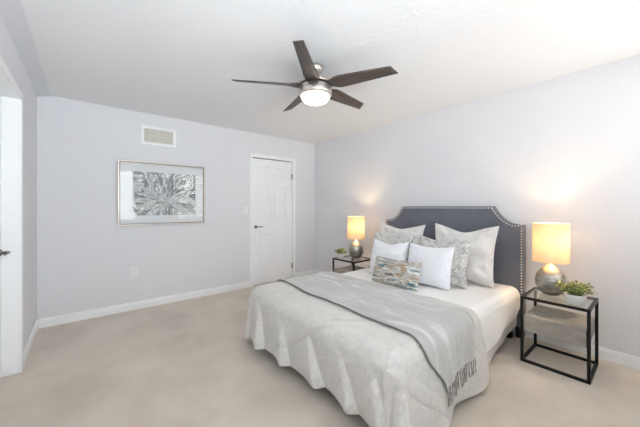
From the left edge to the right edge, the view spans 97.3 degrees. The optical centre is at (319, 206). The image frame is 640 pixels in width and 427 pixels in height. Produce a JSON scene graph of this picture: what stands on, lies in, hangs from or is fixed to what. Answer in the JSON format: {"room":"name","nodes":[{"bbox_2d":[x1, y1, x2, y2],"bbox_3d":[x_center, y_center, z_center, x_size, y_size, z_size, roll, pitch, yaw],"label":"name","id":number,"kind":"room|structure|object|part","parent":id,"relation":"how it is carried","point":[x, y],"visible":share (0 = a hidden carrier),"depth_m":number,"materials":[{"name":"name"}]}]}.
{"room":"bedroom","nodes":[
{"label":"bedroom","id":0,"kind":"room"},
{"bbox_2d":[0,14,36,350],"bbox_3d":[-1.426,0.040,1.012,0.120,2.440,4.860,0,0,-40],"label":"wall","id":1,"kind":"structure","parent":0,"point":[8,52],"depth_m":2.48,"materials":[{"name":"white paint"}]},
{"bbox_2d":[0,55,22,377],"bbox_3d":[-2.082,0.218,1.780,0.078,2.060,0.794,0,0,-40],"label":"door","id":2,"kind":"structure","parent":1,"relation":"in","point":[1,251],"depth_m":2.05,"materials":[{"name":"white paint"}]},
{"bbox_3d":[-2.103,0.218,1.763,0.022,2.060,0.794,0,0,-40],"label":"panel","id":3,"kind":"part","parent":2,"relation":"part of","materials":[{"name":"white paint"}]},
{"bbox_3d":[-2.262,0.331,2.014,0.056,0.052,0.142,0,0,-40],"label":"handle","id":4,"kind":"part","parent":2,"relation":"part of","materials":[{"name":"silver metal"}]},
{"bbox_2d":[0,0,50,96],"bbox_3d":[-1.378,-1.163,1.130,0.105,0.035,4.740,0,0,-40],"label":"trim","id":5,"kind":"structure","parent":1,"relation":"attached to","point":[12,12],"depth_m":1.98,"materials":[{"name":"white paint"}]},
{"bbox_2d":[23,319,38,367],"bbox_3d":[-2.626,1.213,2.560,0.014,0.094,0.945,0,0,-40],"label":"baseboard","id":6,"kind":"structure","parent":1,"relation":"attached to","point":[31,339],"depth_m":2.48,"materials":[{"name":"white"}]},
{"bbox_2d":[37,96,314,319],"bbox_3d":[-1.553,0.040,4.145,3.930,2.440,0.120,0,0,-40],"label":"wall","id":7,"kind":"structure","parent":0,"point":[85,260],"depth_m":3.43,"materials":[{"name":"white paint"}]},
{"bbox_2d":[131,267,137,276],"bbox_3d":[-2.281,0.800,3.455,0.072,0.116,0.010,0,0,-40],"label":"wall outlet","id":8,"kind":"object","parent":7,"relation":"attached to","point":[134,271],"visible":1,"depth_m":3.45,"materials":[{"name":"white plastic"}]},
{"bbox_2d":[39,281,249,327],"bbox_3d":[-2.014,1.213,3.674,2.351,0.094,0.014,0,0,-40],"label":"baseboard","id":9,"kind":"structure","parent":7,"relation":"attached to","point":[77,316],"depth_m":3.44,"materials":[{"name":"white"}]},
{"bbox_2d":[141,125,175,147],"bbox_3d":[-2.074,-0.905,3.626,0.391,0.234,0.012,0,0,-40],"label":"air vent","id":10,"kind":"object","parent":7,"relation":"in","point":[159,136],"visible":1,"depth_m":3.62,"materials":[{"name":"white metal"}]},
{"bbox_2d":[118,159,204,225],"bbox_3d":[-2.016,-0.170,3.659,0.996,0.788,0.035,0,0,-40],"label":"framed picture","id":11,"kind":"object","parent":7,"relation":"attached to","point":[149,193],"visible":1,"depth_m":3.61,"materials":[{"name":"grey"}]},
{"bbox_2d":[132,171,194,215],"bbox_3d":[-2.009,-0.168,3.666,0.730,0.545,0.002,0,0,-40],"label":"art print","id":12,"kind":"object","parent":11,"relation":"attached to","point":[154,193],"depth_m":3.65},
{"bbox_2d":[243,206,247,213],"bbox_3d":[-1.159,0.045,4.386,0.072,0.116,0.012,0,0,-40],"label":"light switch","id":13,"kind":"object","parent":7,"relation":"attached to","point":[245,208],"visible":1,"depth_m":4.38,"materials":[{"name":"white plastic"}]},
{"bbox_2d":[249,153,295,286],"bbox_3d":[-0.811,0.205,4.749,0.873,2.110,0.138,0,0,-40],"label":"trim","id":14,"kind":"structure","parent":7,"relation":"attached to","point":[251,155],"depth_m":4.61,"materials":[{"name":"white wood"}]},
{"bbox_2d":[253,158,292,284],"bbox_3d":[-0.778,0.233,4.713,0.768,2.030,0.092,0,0,-40],"label":"door","id":15,"kind":"structure","parent":7,"relation":"in","point":[272,180],"depth_m":4.70,"materials":[{"name":"white paint"}]},
{"bbox_2d":[296,269,314,276],"bbox_3d":[-0.268,1.213,5.125,0.433,0.094,0.014,0,0,-40],"label":"baseboard","id":16,"kind":"structure","parent":7,"relation":"attached to","point":[303,273],"depth_m":5.12,"materials":[{"name":"white"}]},
{"bbox_2d":[0,281,639,426],"bbox_3d":[0.000,1.310,2.276,3.930,0.100,4.980,0,0,-40],"label":"floor","id":17,"kind":"structure","parent":0,"point":[189,362],"depth_m":1.99,"materials":[{"name":"carpet"}]},
{"bbox_2d":[333,255,369,273],"bbox_3d":[0.471,0.995,4.013,0.410,0.530,0.420,0,0,-40],"label":"nightstand","id":18,"kind":"object","parent":17,"relation":"on","point":[352,267],"visible":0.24,"depth_m":3.98,"materials":[{"name":"black metal"}]},
{"bbox_2d":[334,248,346,257],"bbox_3d":[0.297,0.658,4.039,0.190,0.144,0.197,0,0,-40],"label":"potted plant","id":19,"kind":"object","parent":18,"relation":"on","point":[340,252],"visible":1,"depth_m":4.00,"materials":[{"name":"green plant"}]},
{"bbox_3d":[0.294,0.699,4.035,0.112,0.063,0.112,0,0,-40],"label":"pot","id":20,"kind":"part","parent":19,"relation":"part of","materials":[{"name":"white ceramic"}]},
{"bbox_3d":[0.318,0.946,3.886,0.009,0.116,0.372,0,0,-40],"label":"drawer","id":21,"kind":"part","parent":18,"relation":"part of","materials":[{"name":"grey wood"}]},
{"bbox_3d":[0.471,0.740,4.013,0.410,0.020,0.420,0,0,-40],"label":"frame","id":22,"kind":"part","parent":18,"relation":"part of","materials":[{"name":"black metal"}]},
{"bbox_2d":[347,216,364,257],"bbox_3d":[0.518,0.434,4.059,0.247,0.592,0.247,0,0,-40],"label":"table lamp","id":23,"kind":"object","parent":18,"relation":"on","point":[355,224],"visible":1,"depth_m":3.97,"materials":[{"name":"beige fabric"}]},
{"bbox_3d":[0.518,0.298,4.059,0.247,0.320,0.247,0,0,-40],"label":"lamp shade","id":24,"kind":"part","parent":23,"relation":"part of","materials":[{"name":"fabric"}]},
{"bbox_2d":[386,206,525,337],"bbox_3d":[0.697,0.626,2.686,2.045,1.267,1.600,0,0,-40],"label":"headboard","id":25,"kind":"object","parent":17,"relation":"on","point":[509,265],"visible":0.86,"depth_m":2.90,"materials":[{"name":"fabric"}]},
{"bbox_2d":[244,272,489,426],"bbox_3d":[0.221,0.978,2.286,1.137,0.521,1.782,0,0,-40],"label":"comforter","id":26,"kind":"object","parent":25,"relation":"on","point":[380,373],"visible":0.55,"depth_m":1.67,"materials":[{"name":"fabric"}]},
{"bbox_2d":[276,271,475,406],"bbox_3d":[0.313,0.909,2.349,0.680,0.423,1.752,0,0,-38],"label":"throw blanket","id":27,"kind":"object","parent":26,"relation":"on","point":[445,332],"visible":0.95,"depth_m":1.86,"materials":[{"name":"fabric"}]},
{"bbox_3d":[1.833,1.210,2.739,0.060,0.100,0.060,0,0,-40],"label":"leg","id":28,"kind":"part","parent":25,"relation":"part of","materials":[{"name":"black wood"}]},
{"bbox_3d":[1.940,1.210,2.731,0.055,0.100,0.060,0,0,-40],"label":"headboard leg","id":29,"kind":"part","parent":25,"relation":"part of","materials":[{"name":"black wood"}]},
{"bbox_3d":[0.651,0.892,2.647,1.985,0.194,1.490,0,0,-40],"label":"mattress","id":30,"kind":"object","parent":25,"relation":"on","visible":0},
{"bbox_2d":[341,268,519,351],"bbox_3d":[0.933,0.956,2.879,1.213,0.392,1.593,0,0,-40],"label":"quilt","id":31,"kind":"object","parent":30,"relation":"on","point":[496,307],"visible":0.35,"depth_m":2.43,"materials":[{"name":"white fabric"}]},
{"bbox_2d":[369,238,408,272],"bbox_3d":[0.746,0.561,3.103,0.182,0.385,0.461,0,0,-40],"label":"pillow","id":32,"kind":"object","parent":31,"relation":"on","point":[395,251],"visible":0.7,"depth_m":3.05,"materials":[{"name":"white fabric"}]},
{"bbox_2d":[368,232,414,267],"bbox_3d":[0.819,0.531,3.302,0.226,0.442,0.567,0,0,-35],"label":"pillow","id":33,"kind":"object","parent":31,"relation":"on","point":[387,239],"visible":0.37,"depth_m":3.25,"materials":[{"name":"grey fabric"}]},
{"bbox_2d":[372,255,421,290],"bbox_3d":[0.727,0.632,2.730,0.149,0.246,0.521,0,0,-39],"label":"pillow","id":34,"kind":"object","parent":31,"relation":"on","point":[404,274],"visible":1,"depth_m":2.65,"materials":[{"name":"fabric"}]},
{"bbox_2d":[381,222,425,244],"bbox_3d":[0.968,0.479,3.482,0.231,0.546,0.653,0,0,-42],"label":"pillow","id":35,"kind":"object","parent":31,"relation":"on","point":[386,229],"visible":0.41,"depth_m":3.40,"materials":[{"name":"white fabric"}]},
{"bbox_2d":[408,242,454,290],"bbox_3d":[1.050,0.561,2.732,0.174,0.385,0.463,0,0,-40],"label":"pillow","id":36,"kind":"object","parent":31,"relation":"on","point":[436,266],"visible":0.86,"depth_m":2.63,"materials":[{"name":"white fabric"}]},
{"bbox_2d":[419,235,472,288],"bbox_3d":[1.214,0.529,2.830,0.219,0.446,0.555,0,0,-37],"label":"pillow","id":37,"kind":"object","parent":31,"relation":"on","point":[462,248],"visible":0.5,"depth_m":2.66,"materials":[{"name":"grey fabric"}]},
{"bbox_2d":[435,223,498,287],"bbox_3d":[1.457,0.467,2.902,0.240,0.570,0.653,0,0,-37],"label":"pillow","id":38,"kind":"object","parent":31,"relation":"on","point":[481,255],"visible":0.63,"depth_m":2.72,"materials":[{"name":"white fabric"}]},
{"bbox_2d":[487,317,516,363],"bbox_3d":[1.010,1.016,2.938,1.010,0.467,1.536,0,0,-40],"label":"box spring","id":39,"kind":"object","parent":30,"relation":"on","point":[490,354],"visible":0.02,"depth_m":2.40,"materials":[{"name":"white fabric"}]},
{"bbox_2d":[520,287,598,384],"bbox_3d":[1.936,0.995,2.281,0.410,0.530,0.420,0,0,-40],"label":"nightstand","id":40,"kind":"object","parent":17,"relation":"on","point":[578,329],"visible":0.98,"depth_m":2.21,"materials":[{"name":"black metal"}]},
{"bbox_3d":[1.658,0.995,2.310,0.020,0.530,0.020,0,0,-40],"label":"leg","id":41,"kind":"part","parent":40,"relation":"part of","materials":[{"name":"black metal"}]},
{"bbox_3d":[1.958,0.995,2.560,0.020,0.530,0.020,0,0,-40],"label":"leg","id":42,"kind":"part","parent":40,"relation":"part of","materials":[{"name":"black metal"}]},
{"bbox_2d":[532,223,569,295],"bbox_3d":[1.937,0.434,2.364,0.247,0.592,0.247,0,0,-40],"label":"table lamp","id":43,"kind":"object","parent":40,"relation":"on","point":[550,241],"visible":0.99,"depth_m":2.28,"materials":[{"name":"silver glass"}]},
{"bbox_3d":[1.937,0.298,2.364,0.247,0.320,0.247,0,0,-40],"label":"lamp shade","id":44,"kind":"part","parent":43,"relation":"part of","materials":[{"name":"fabric"}]},
{"bbox_3d":[1.783,0.946,2.154,0.009,0.116,0.372,0,0,-40],"label":"drawer","id":45,"kind":"part","parent":40,"relation":"part of","materials":[{"name":"grey wood"}]},
{"bbox_3d":[1.936,0.740,2.281,0.410,0.020,0.420,0,0,-40],"label":"frame","id":46,"kind":"part","parent":40,"relation":"part of","materials":[{"name":"black metal"}]},
{"bbox_3d":[1.936,1.250,2.281,0.410,0.020,0.420,0,0,-40],"label":"frame","id":47,"kind":"part","parent":40,"relation":"part of","materials":[{"name":"black metal"}]},
{"bbox_2d":[554,280,596,305],"bbox_3d":[1.930,0.643,2.135,0.235,0.174,0.244,0,0,-40],"label":"potted plant","id":48,"kind":"object","parent":40,"relation":"on","point":[574,294],"visible":1,"depth_m":2.10,"materials":[{"name":"green plant"}]},
{"bbox_3d":[1.929,0.693,2.130,0.132,0.074,0.132,0,0,-40],"label":"pot","id":49,"kind":"part","parent":48,"relation":"part of","materials":[{"name":"white ceramic"}]},
{"bbox_3d":[1.914,0.995,2.003,0.020,0.530,0.020,0,0,-40],"label":"leg","id":50,"kind":"part","parent":40,"relation":"part of","materials":[{"name":"black metal"}]},
{"bbox_3d":[2.214,0.995,2.252,0.020,0.530,0.020,0,0,-40],"label":"leg","id":51,"kind":"part","parent":40,"relation":"part of","materials":[{"name":"black metal"}]},
{"bbox_2d":[21,0,639,143],"bbox_3d":[0.000,-1.230,2.276,3.930,0.100,4.980,0,0,-40],"label":"ceiling","id":52,"kind":"structure","parent":0,"point":[177,59],"depth_m":2.15,"materials":[{"name":"white paint"}]},
{"bbox_2d":[231,40,397,111],"bbox_3d":[-0.035,-1.024,2.416,1.271,0.311,1.269,0,0,-40],"label":"ceiling fan","id":53,"kind":"object","parent":52,"relation":"hanging from","point":[315,89],"visible":1,"depth_m":2.25,"materials":[{"name":"brown wood"}]},
{"bbox_3d":[-0.423,-1.014,2.304,0.570,0.045,0.131,0,0,-10],"label":"blade","id":54,"kind":"part","parent":53,"relation":"part of","materials":[{"name":"brown wood"}]},
{"bbox_3d":[-0.220,-1.014,2.715,0.131,0.045,0.570,0,0,-28],"label":"blade","id":55,"kind":"part","parent":53,"relation":"part of","materials":[{"name":"brown wood"}]},
{"bbox_3d":[-0.095,-1.014,1.984,0.131,0.045,0.570,0,0,8],"label":"blade","id":56,"kind":"part","parent":53,"relation":"part of","materials":[{"name":"brown wood"}]},
{"bbox_3d":[-0.038,-0.901,2.370,0.242,0.065,0.242,0,0,-40],"label":"lamp shade","id":57,"kind":"part","parent":53,"relation":"part of","materials":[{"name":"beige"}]},
{"bbox_3d":[0.234,-1.014,2.649,0.131,0.045,0.570,0,0,44],"label":"blade","id":58,"kind":"part","parent":53,"relation":"part of","materials":[{"name":"brown wood"}]},
{"bbox_3d":[0.311,-1.014,2.197,0.570,0.045,0.131,0,0,26],"label":"blade","id":59,"kind":"part","parent":53,"relation":"part of","materials":[{"name":"brown wood"}]},
{"bbox_2d":[315,55,639,356],"bbox_3d":[1.504,0.040,3.447,0.120,2.440,4.860,0,0,-40],"label":"wall","id":60,"kind":"structure","parent":0,"point":[566,148],"depth_m":2.69,"materials":[{"name":"white paint"}]},
{"bbox_2d":[315,269,639,369],"bbox_3d":[1.414,1.213,3.451,0.014,0.094,4.740,0,0,-40],"label":"baseboard","id":61,"kind":"structure","parent":60,"relation":"attached to","point":[631,361],"depth_m":2.33,"materials":[{"name":"white"}]}
]}

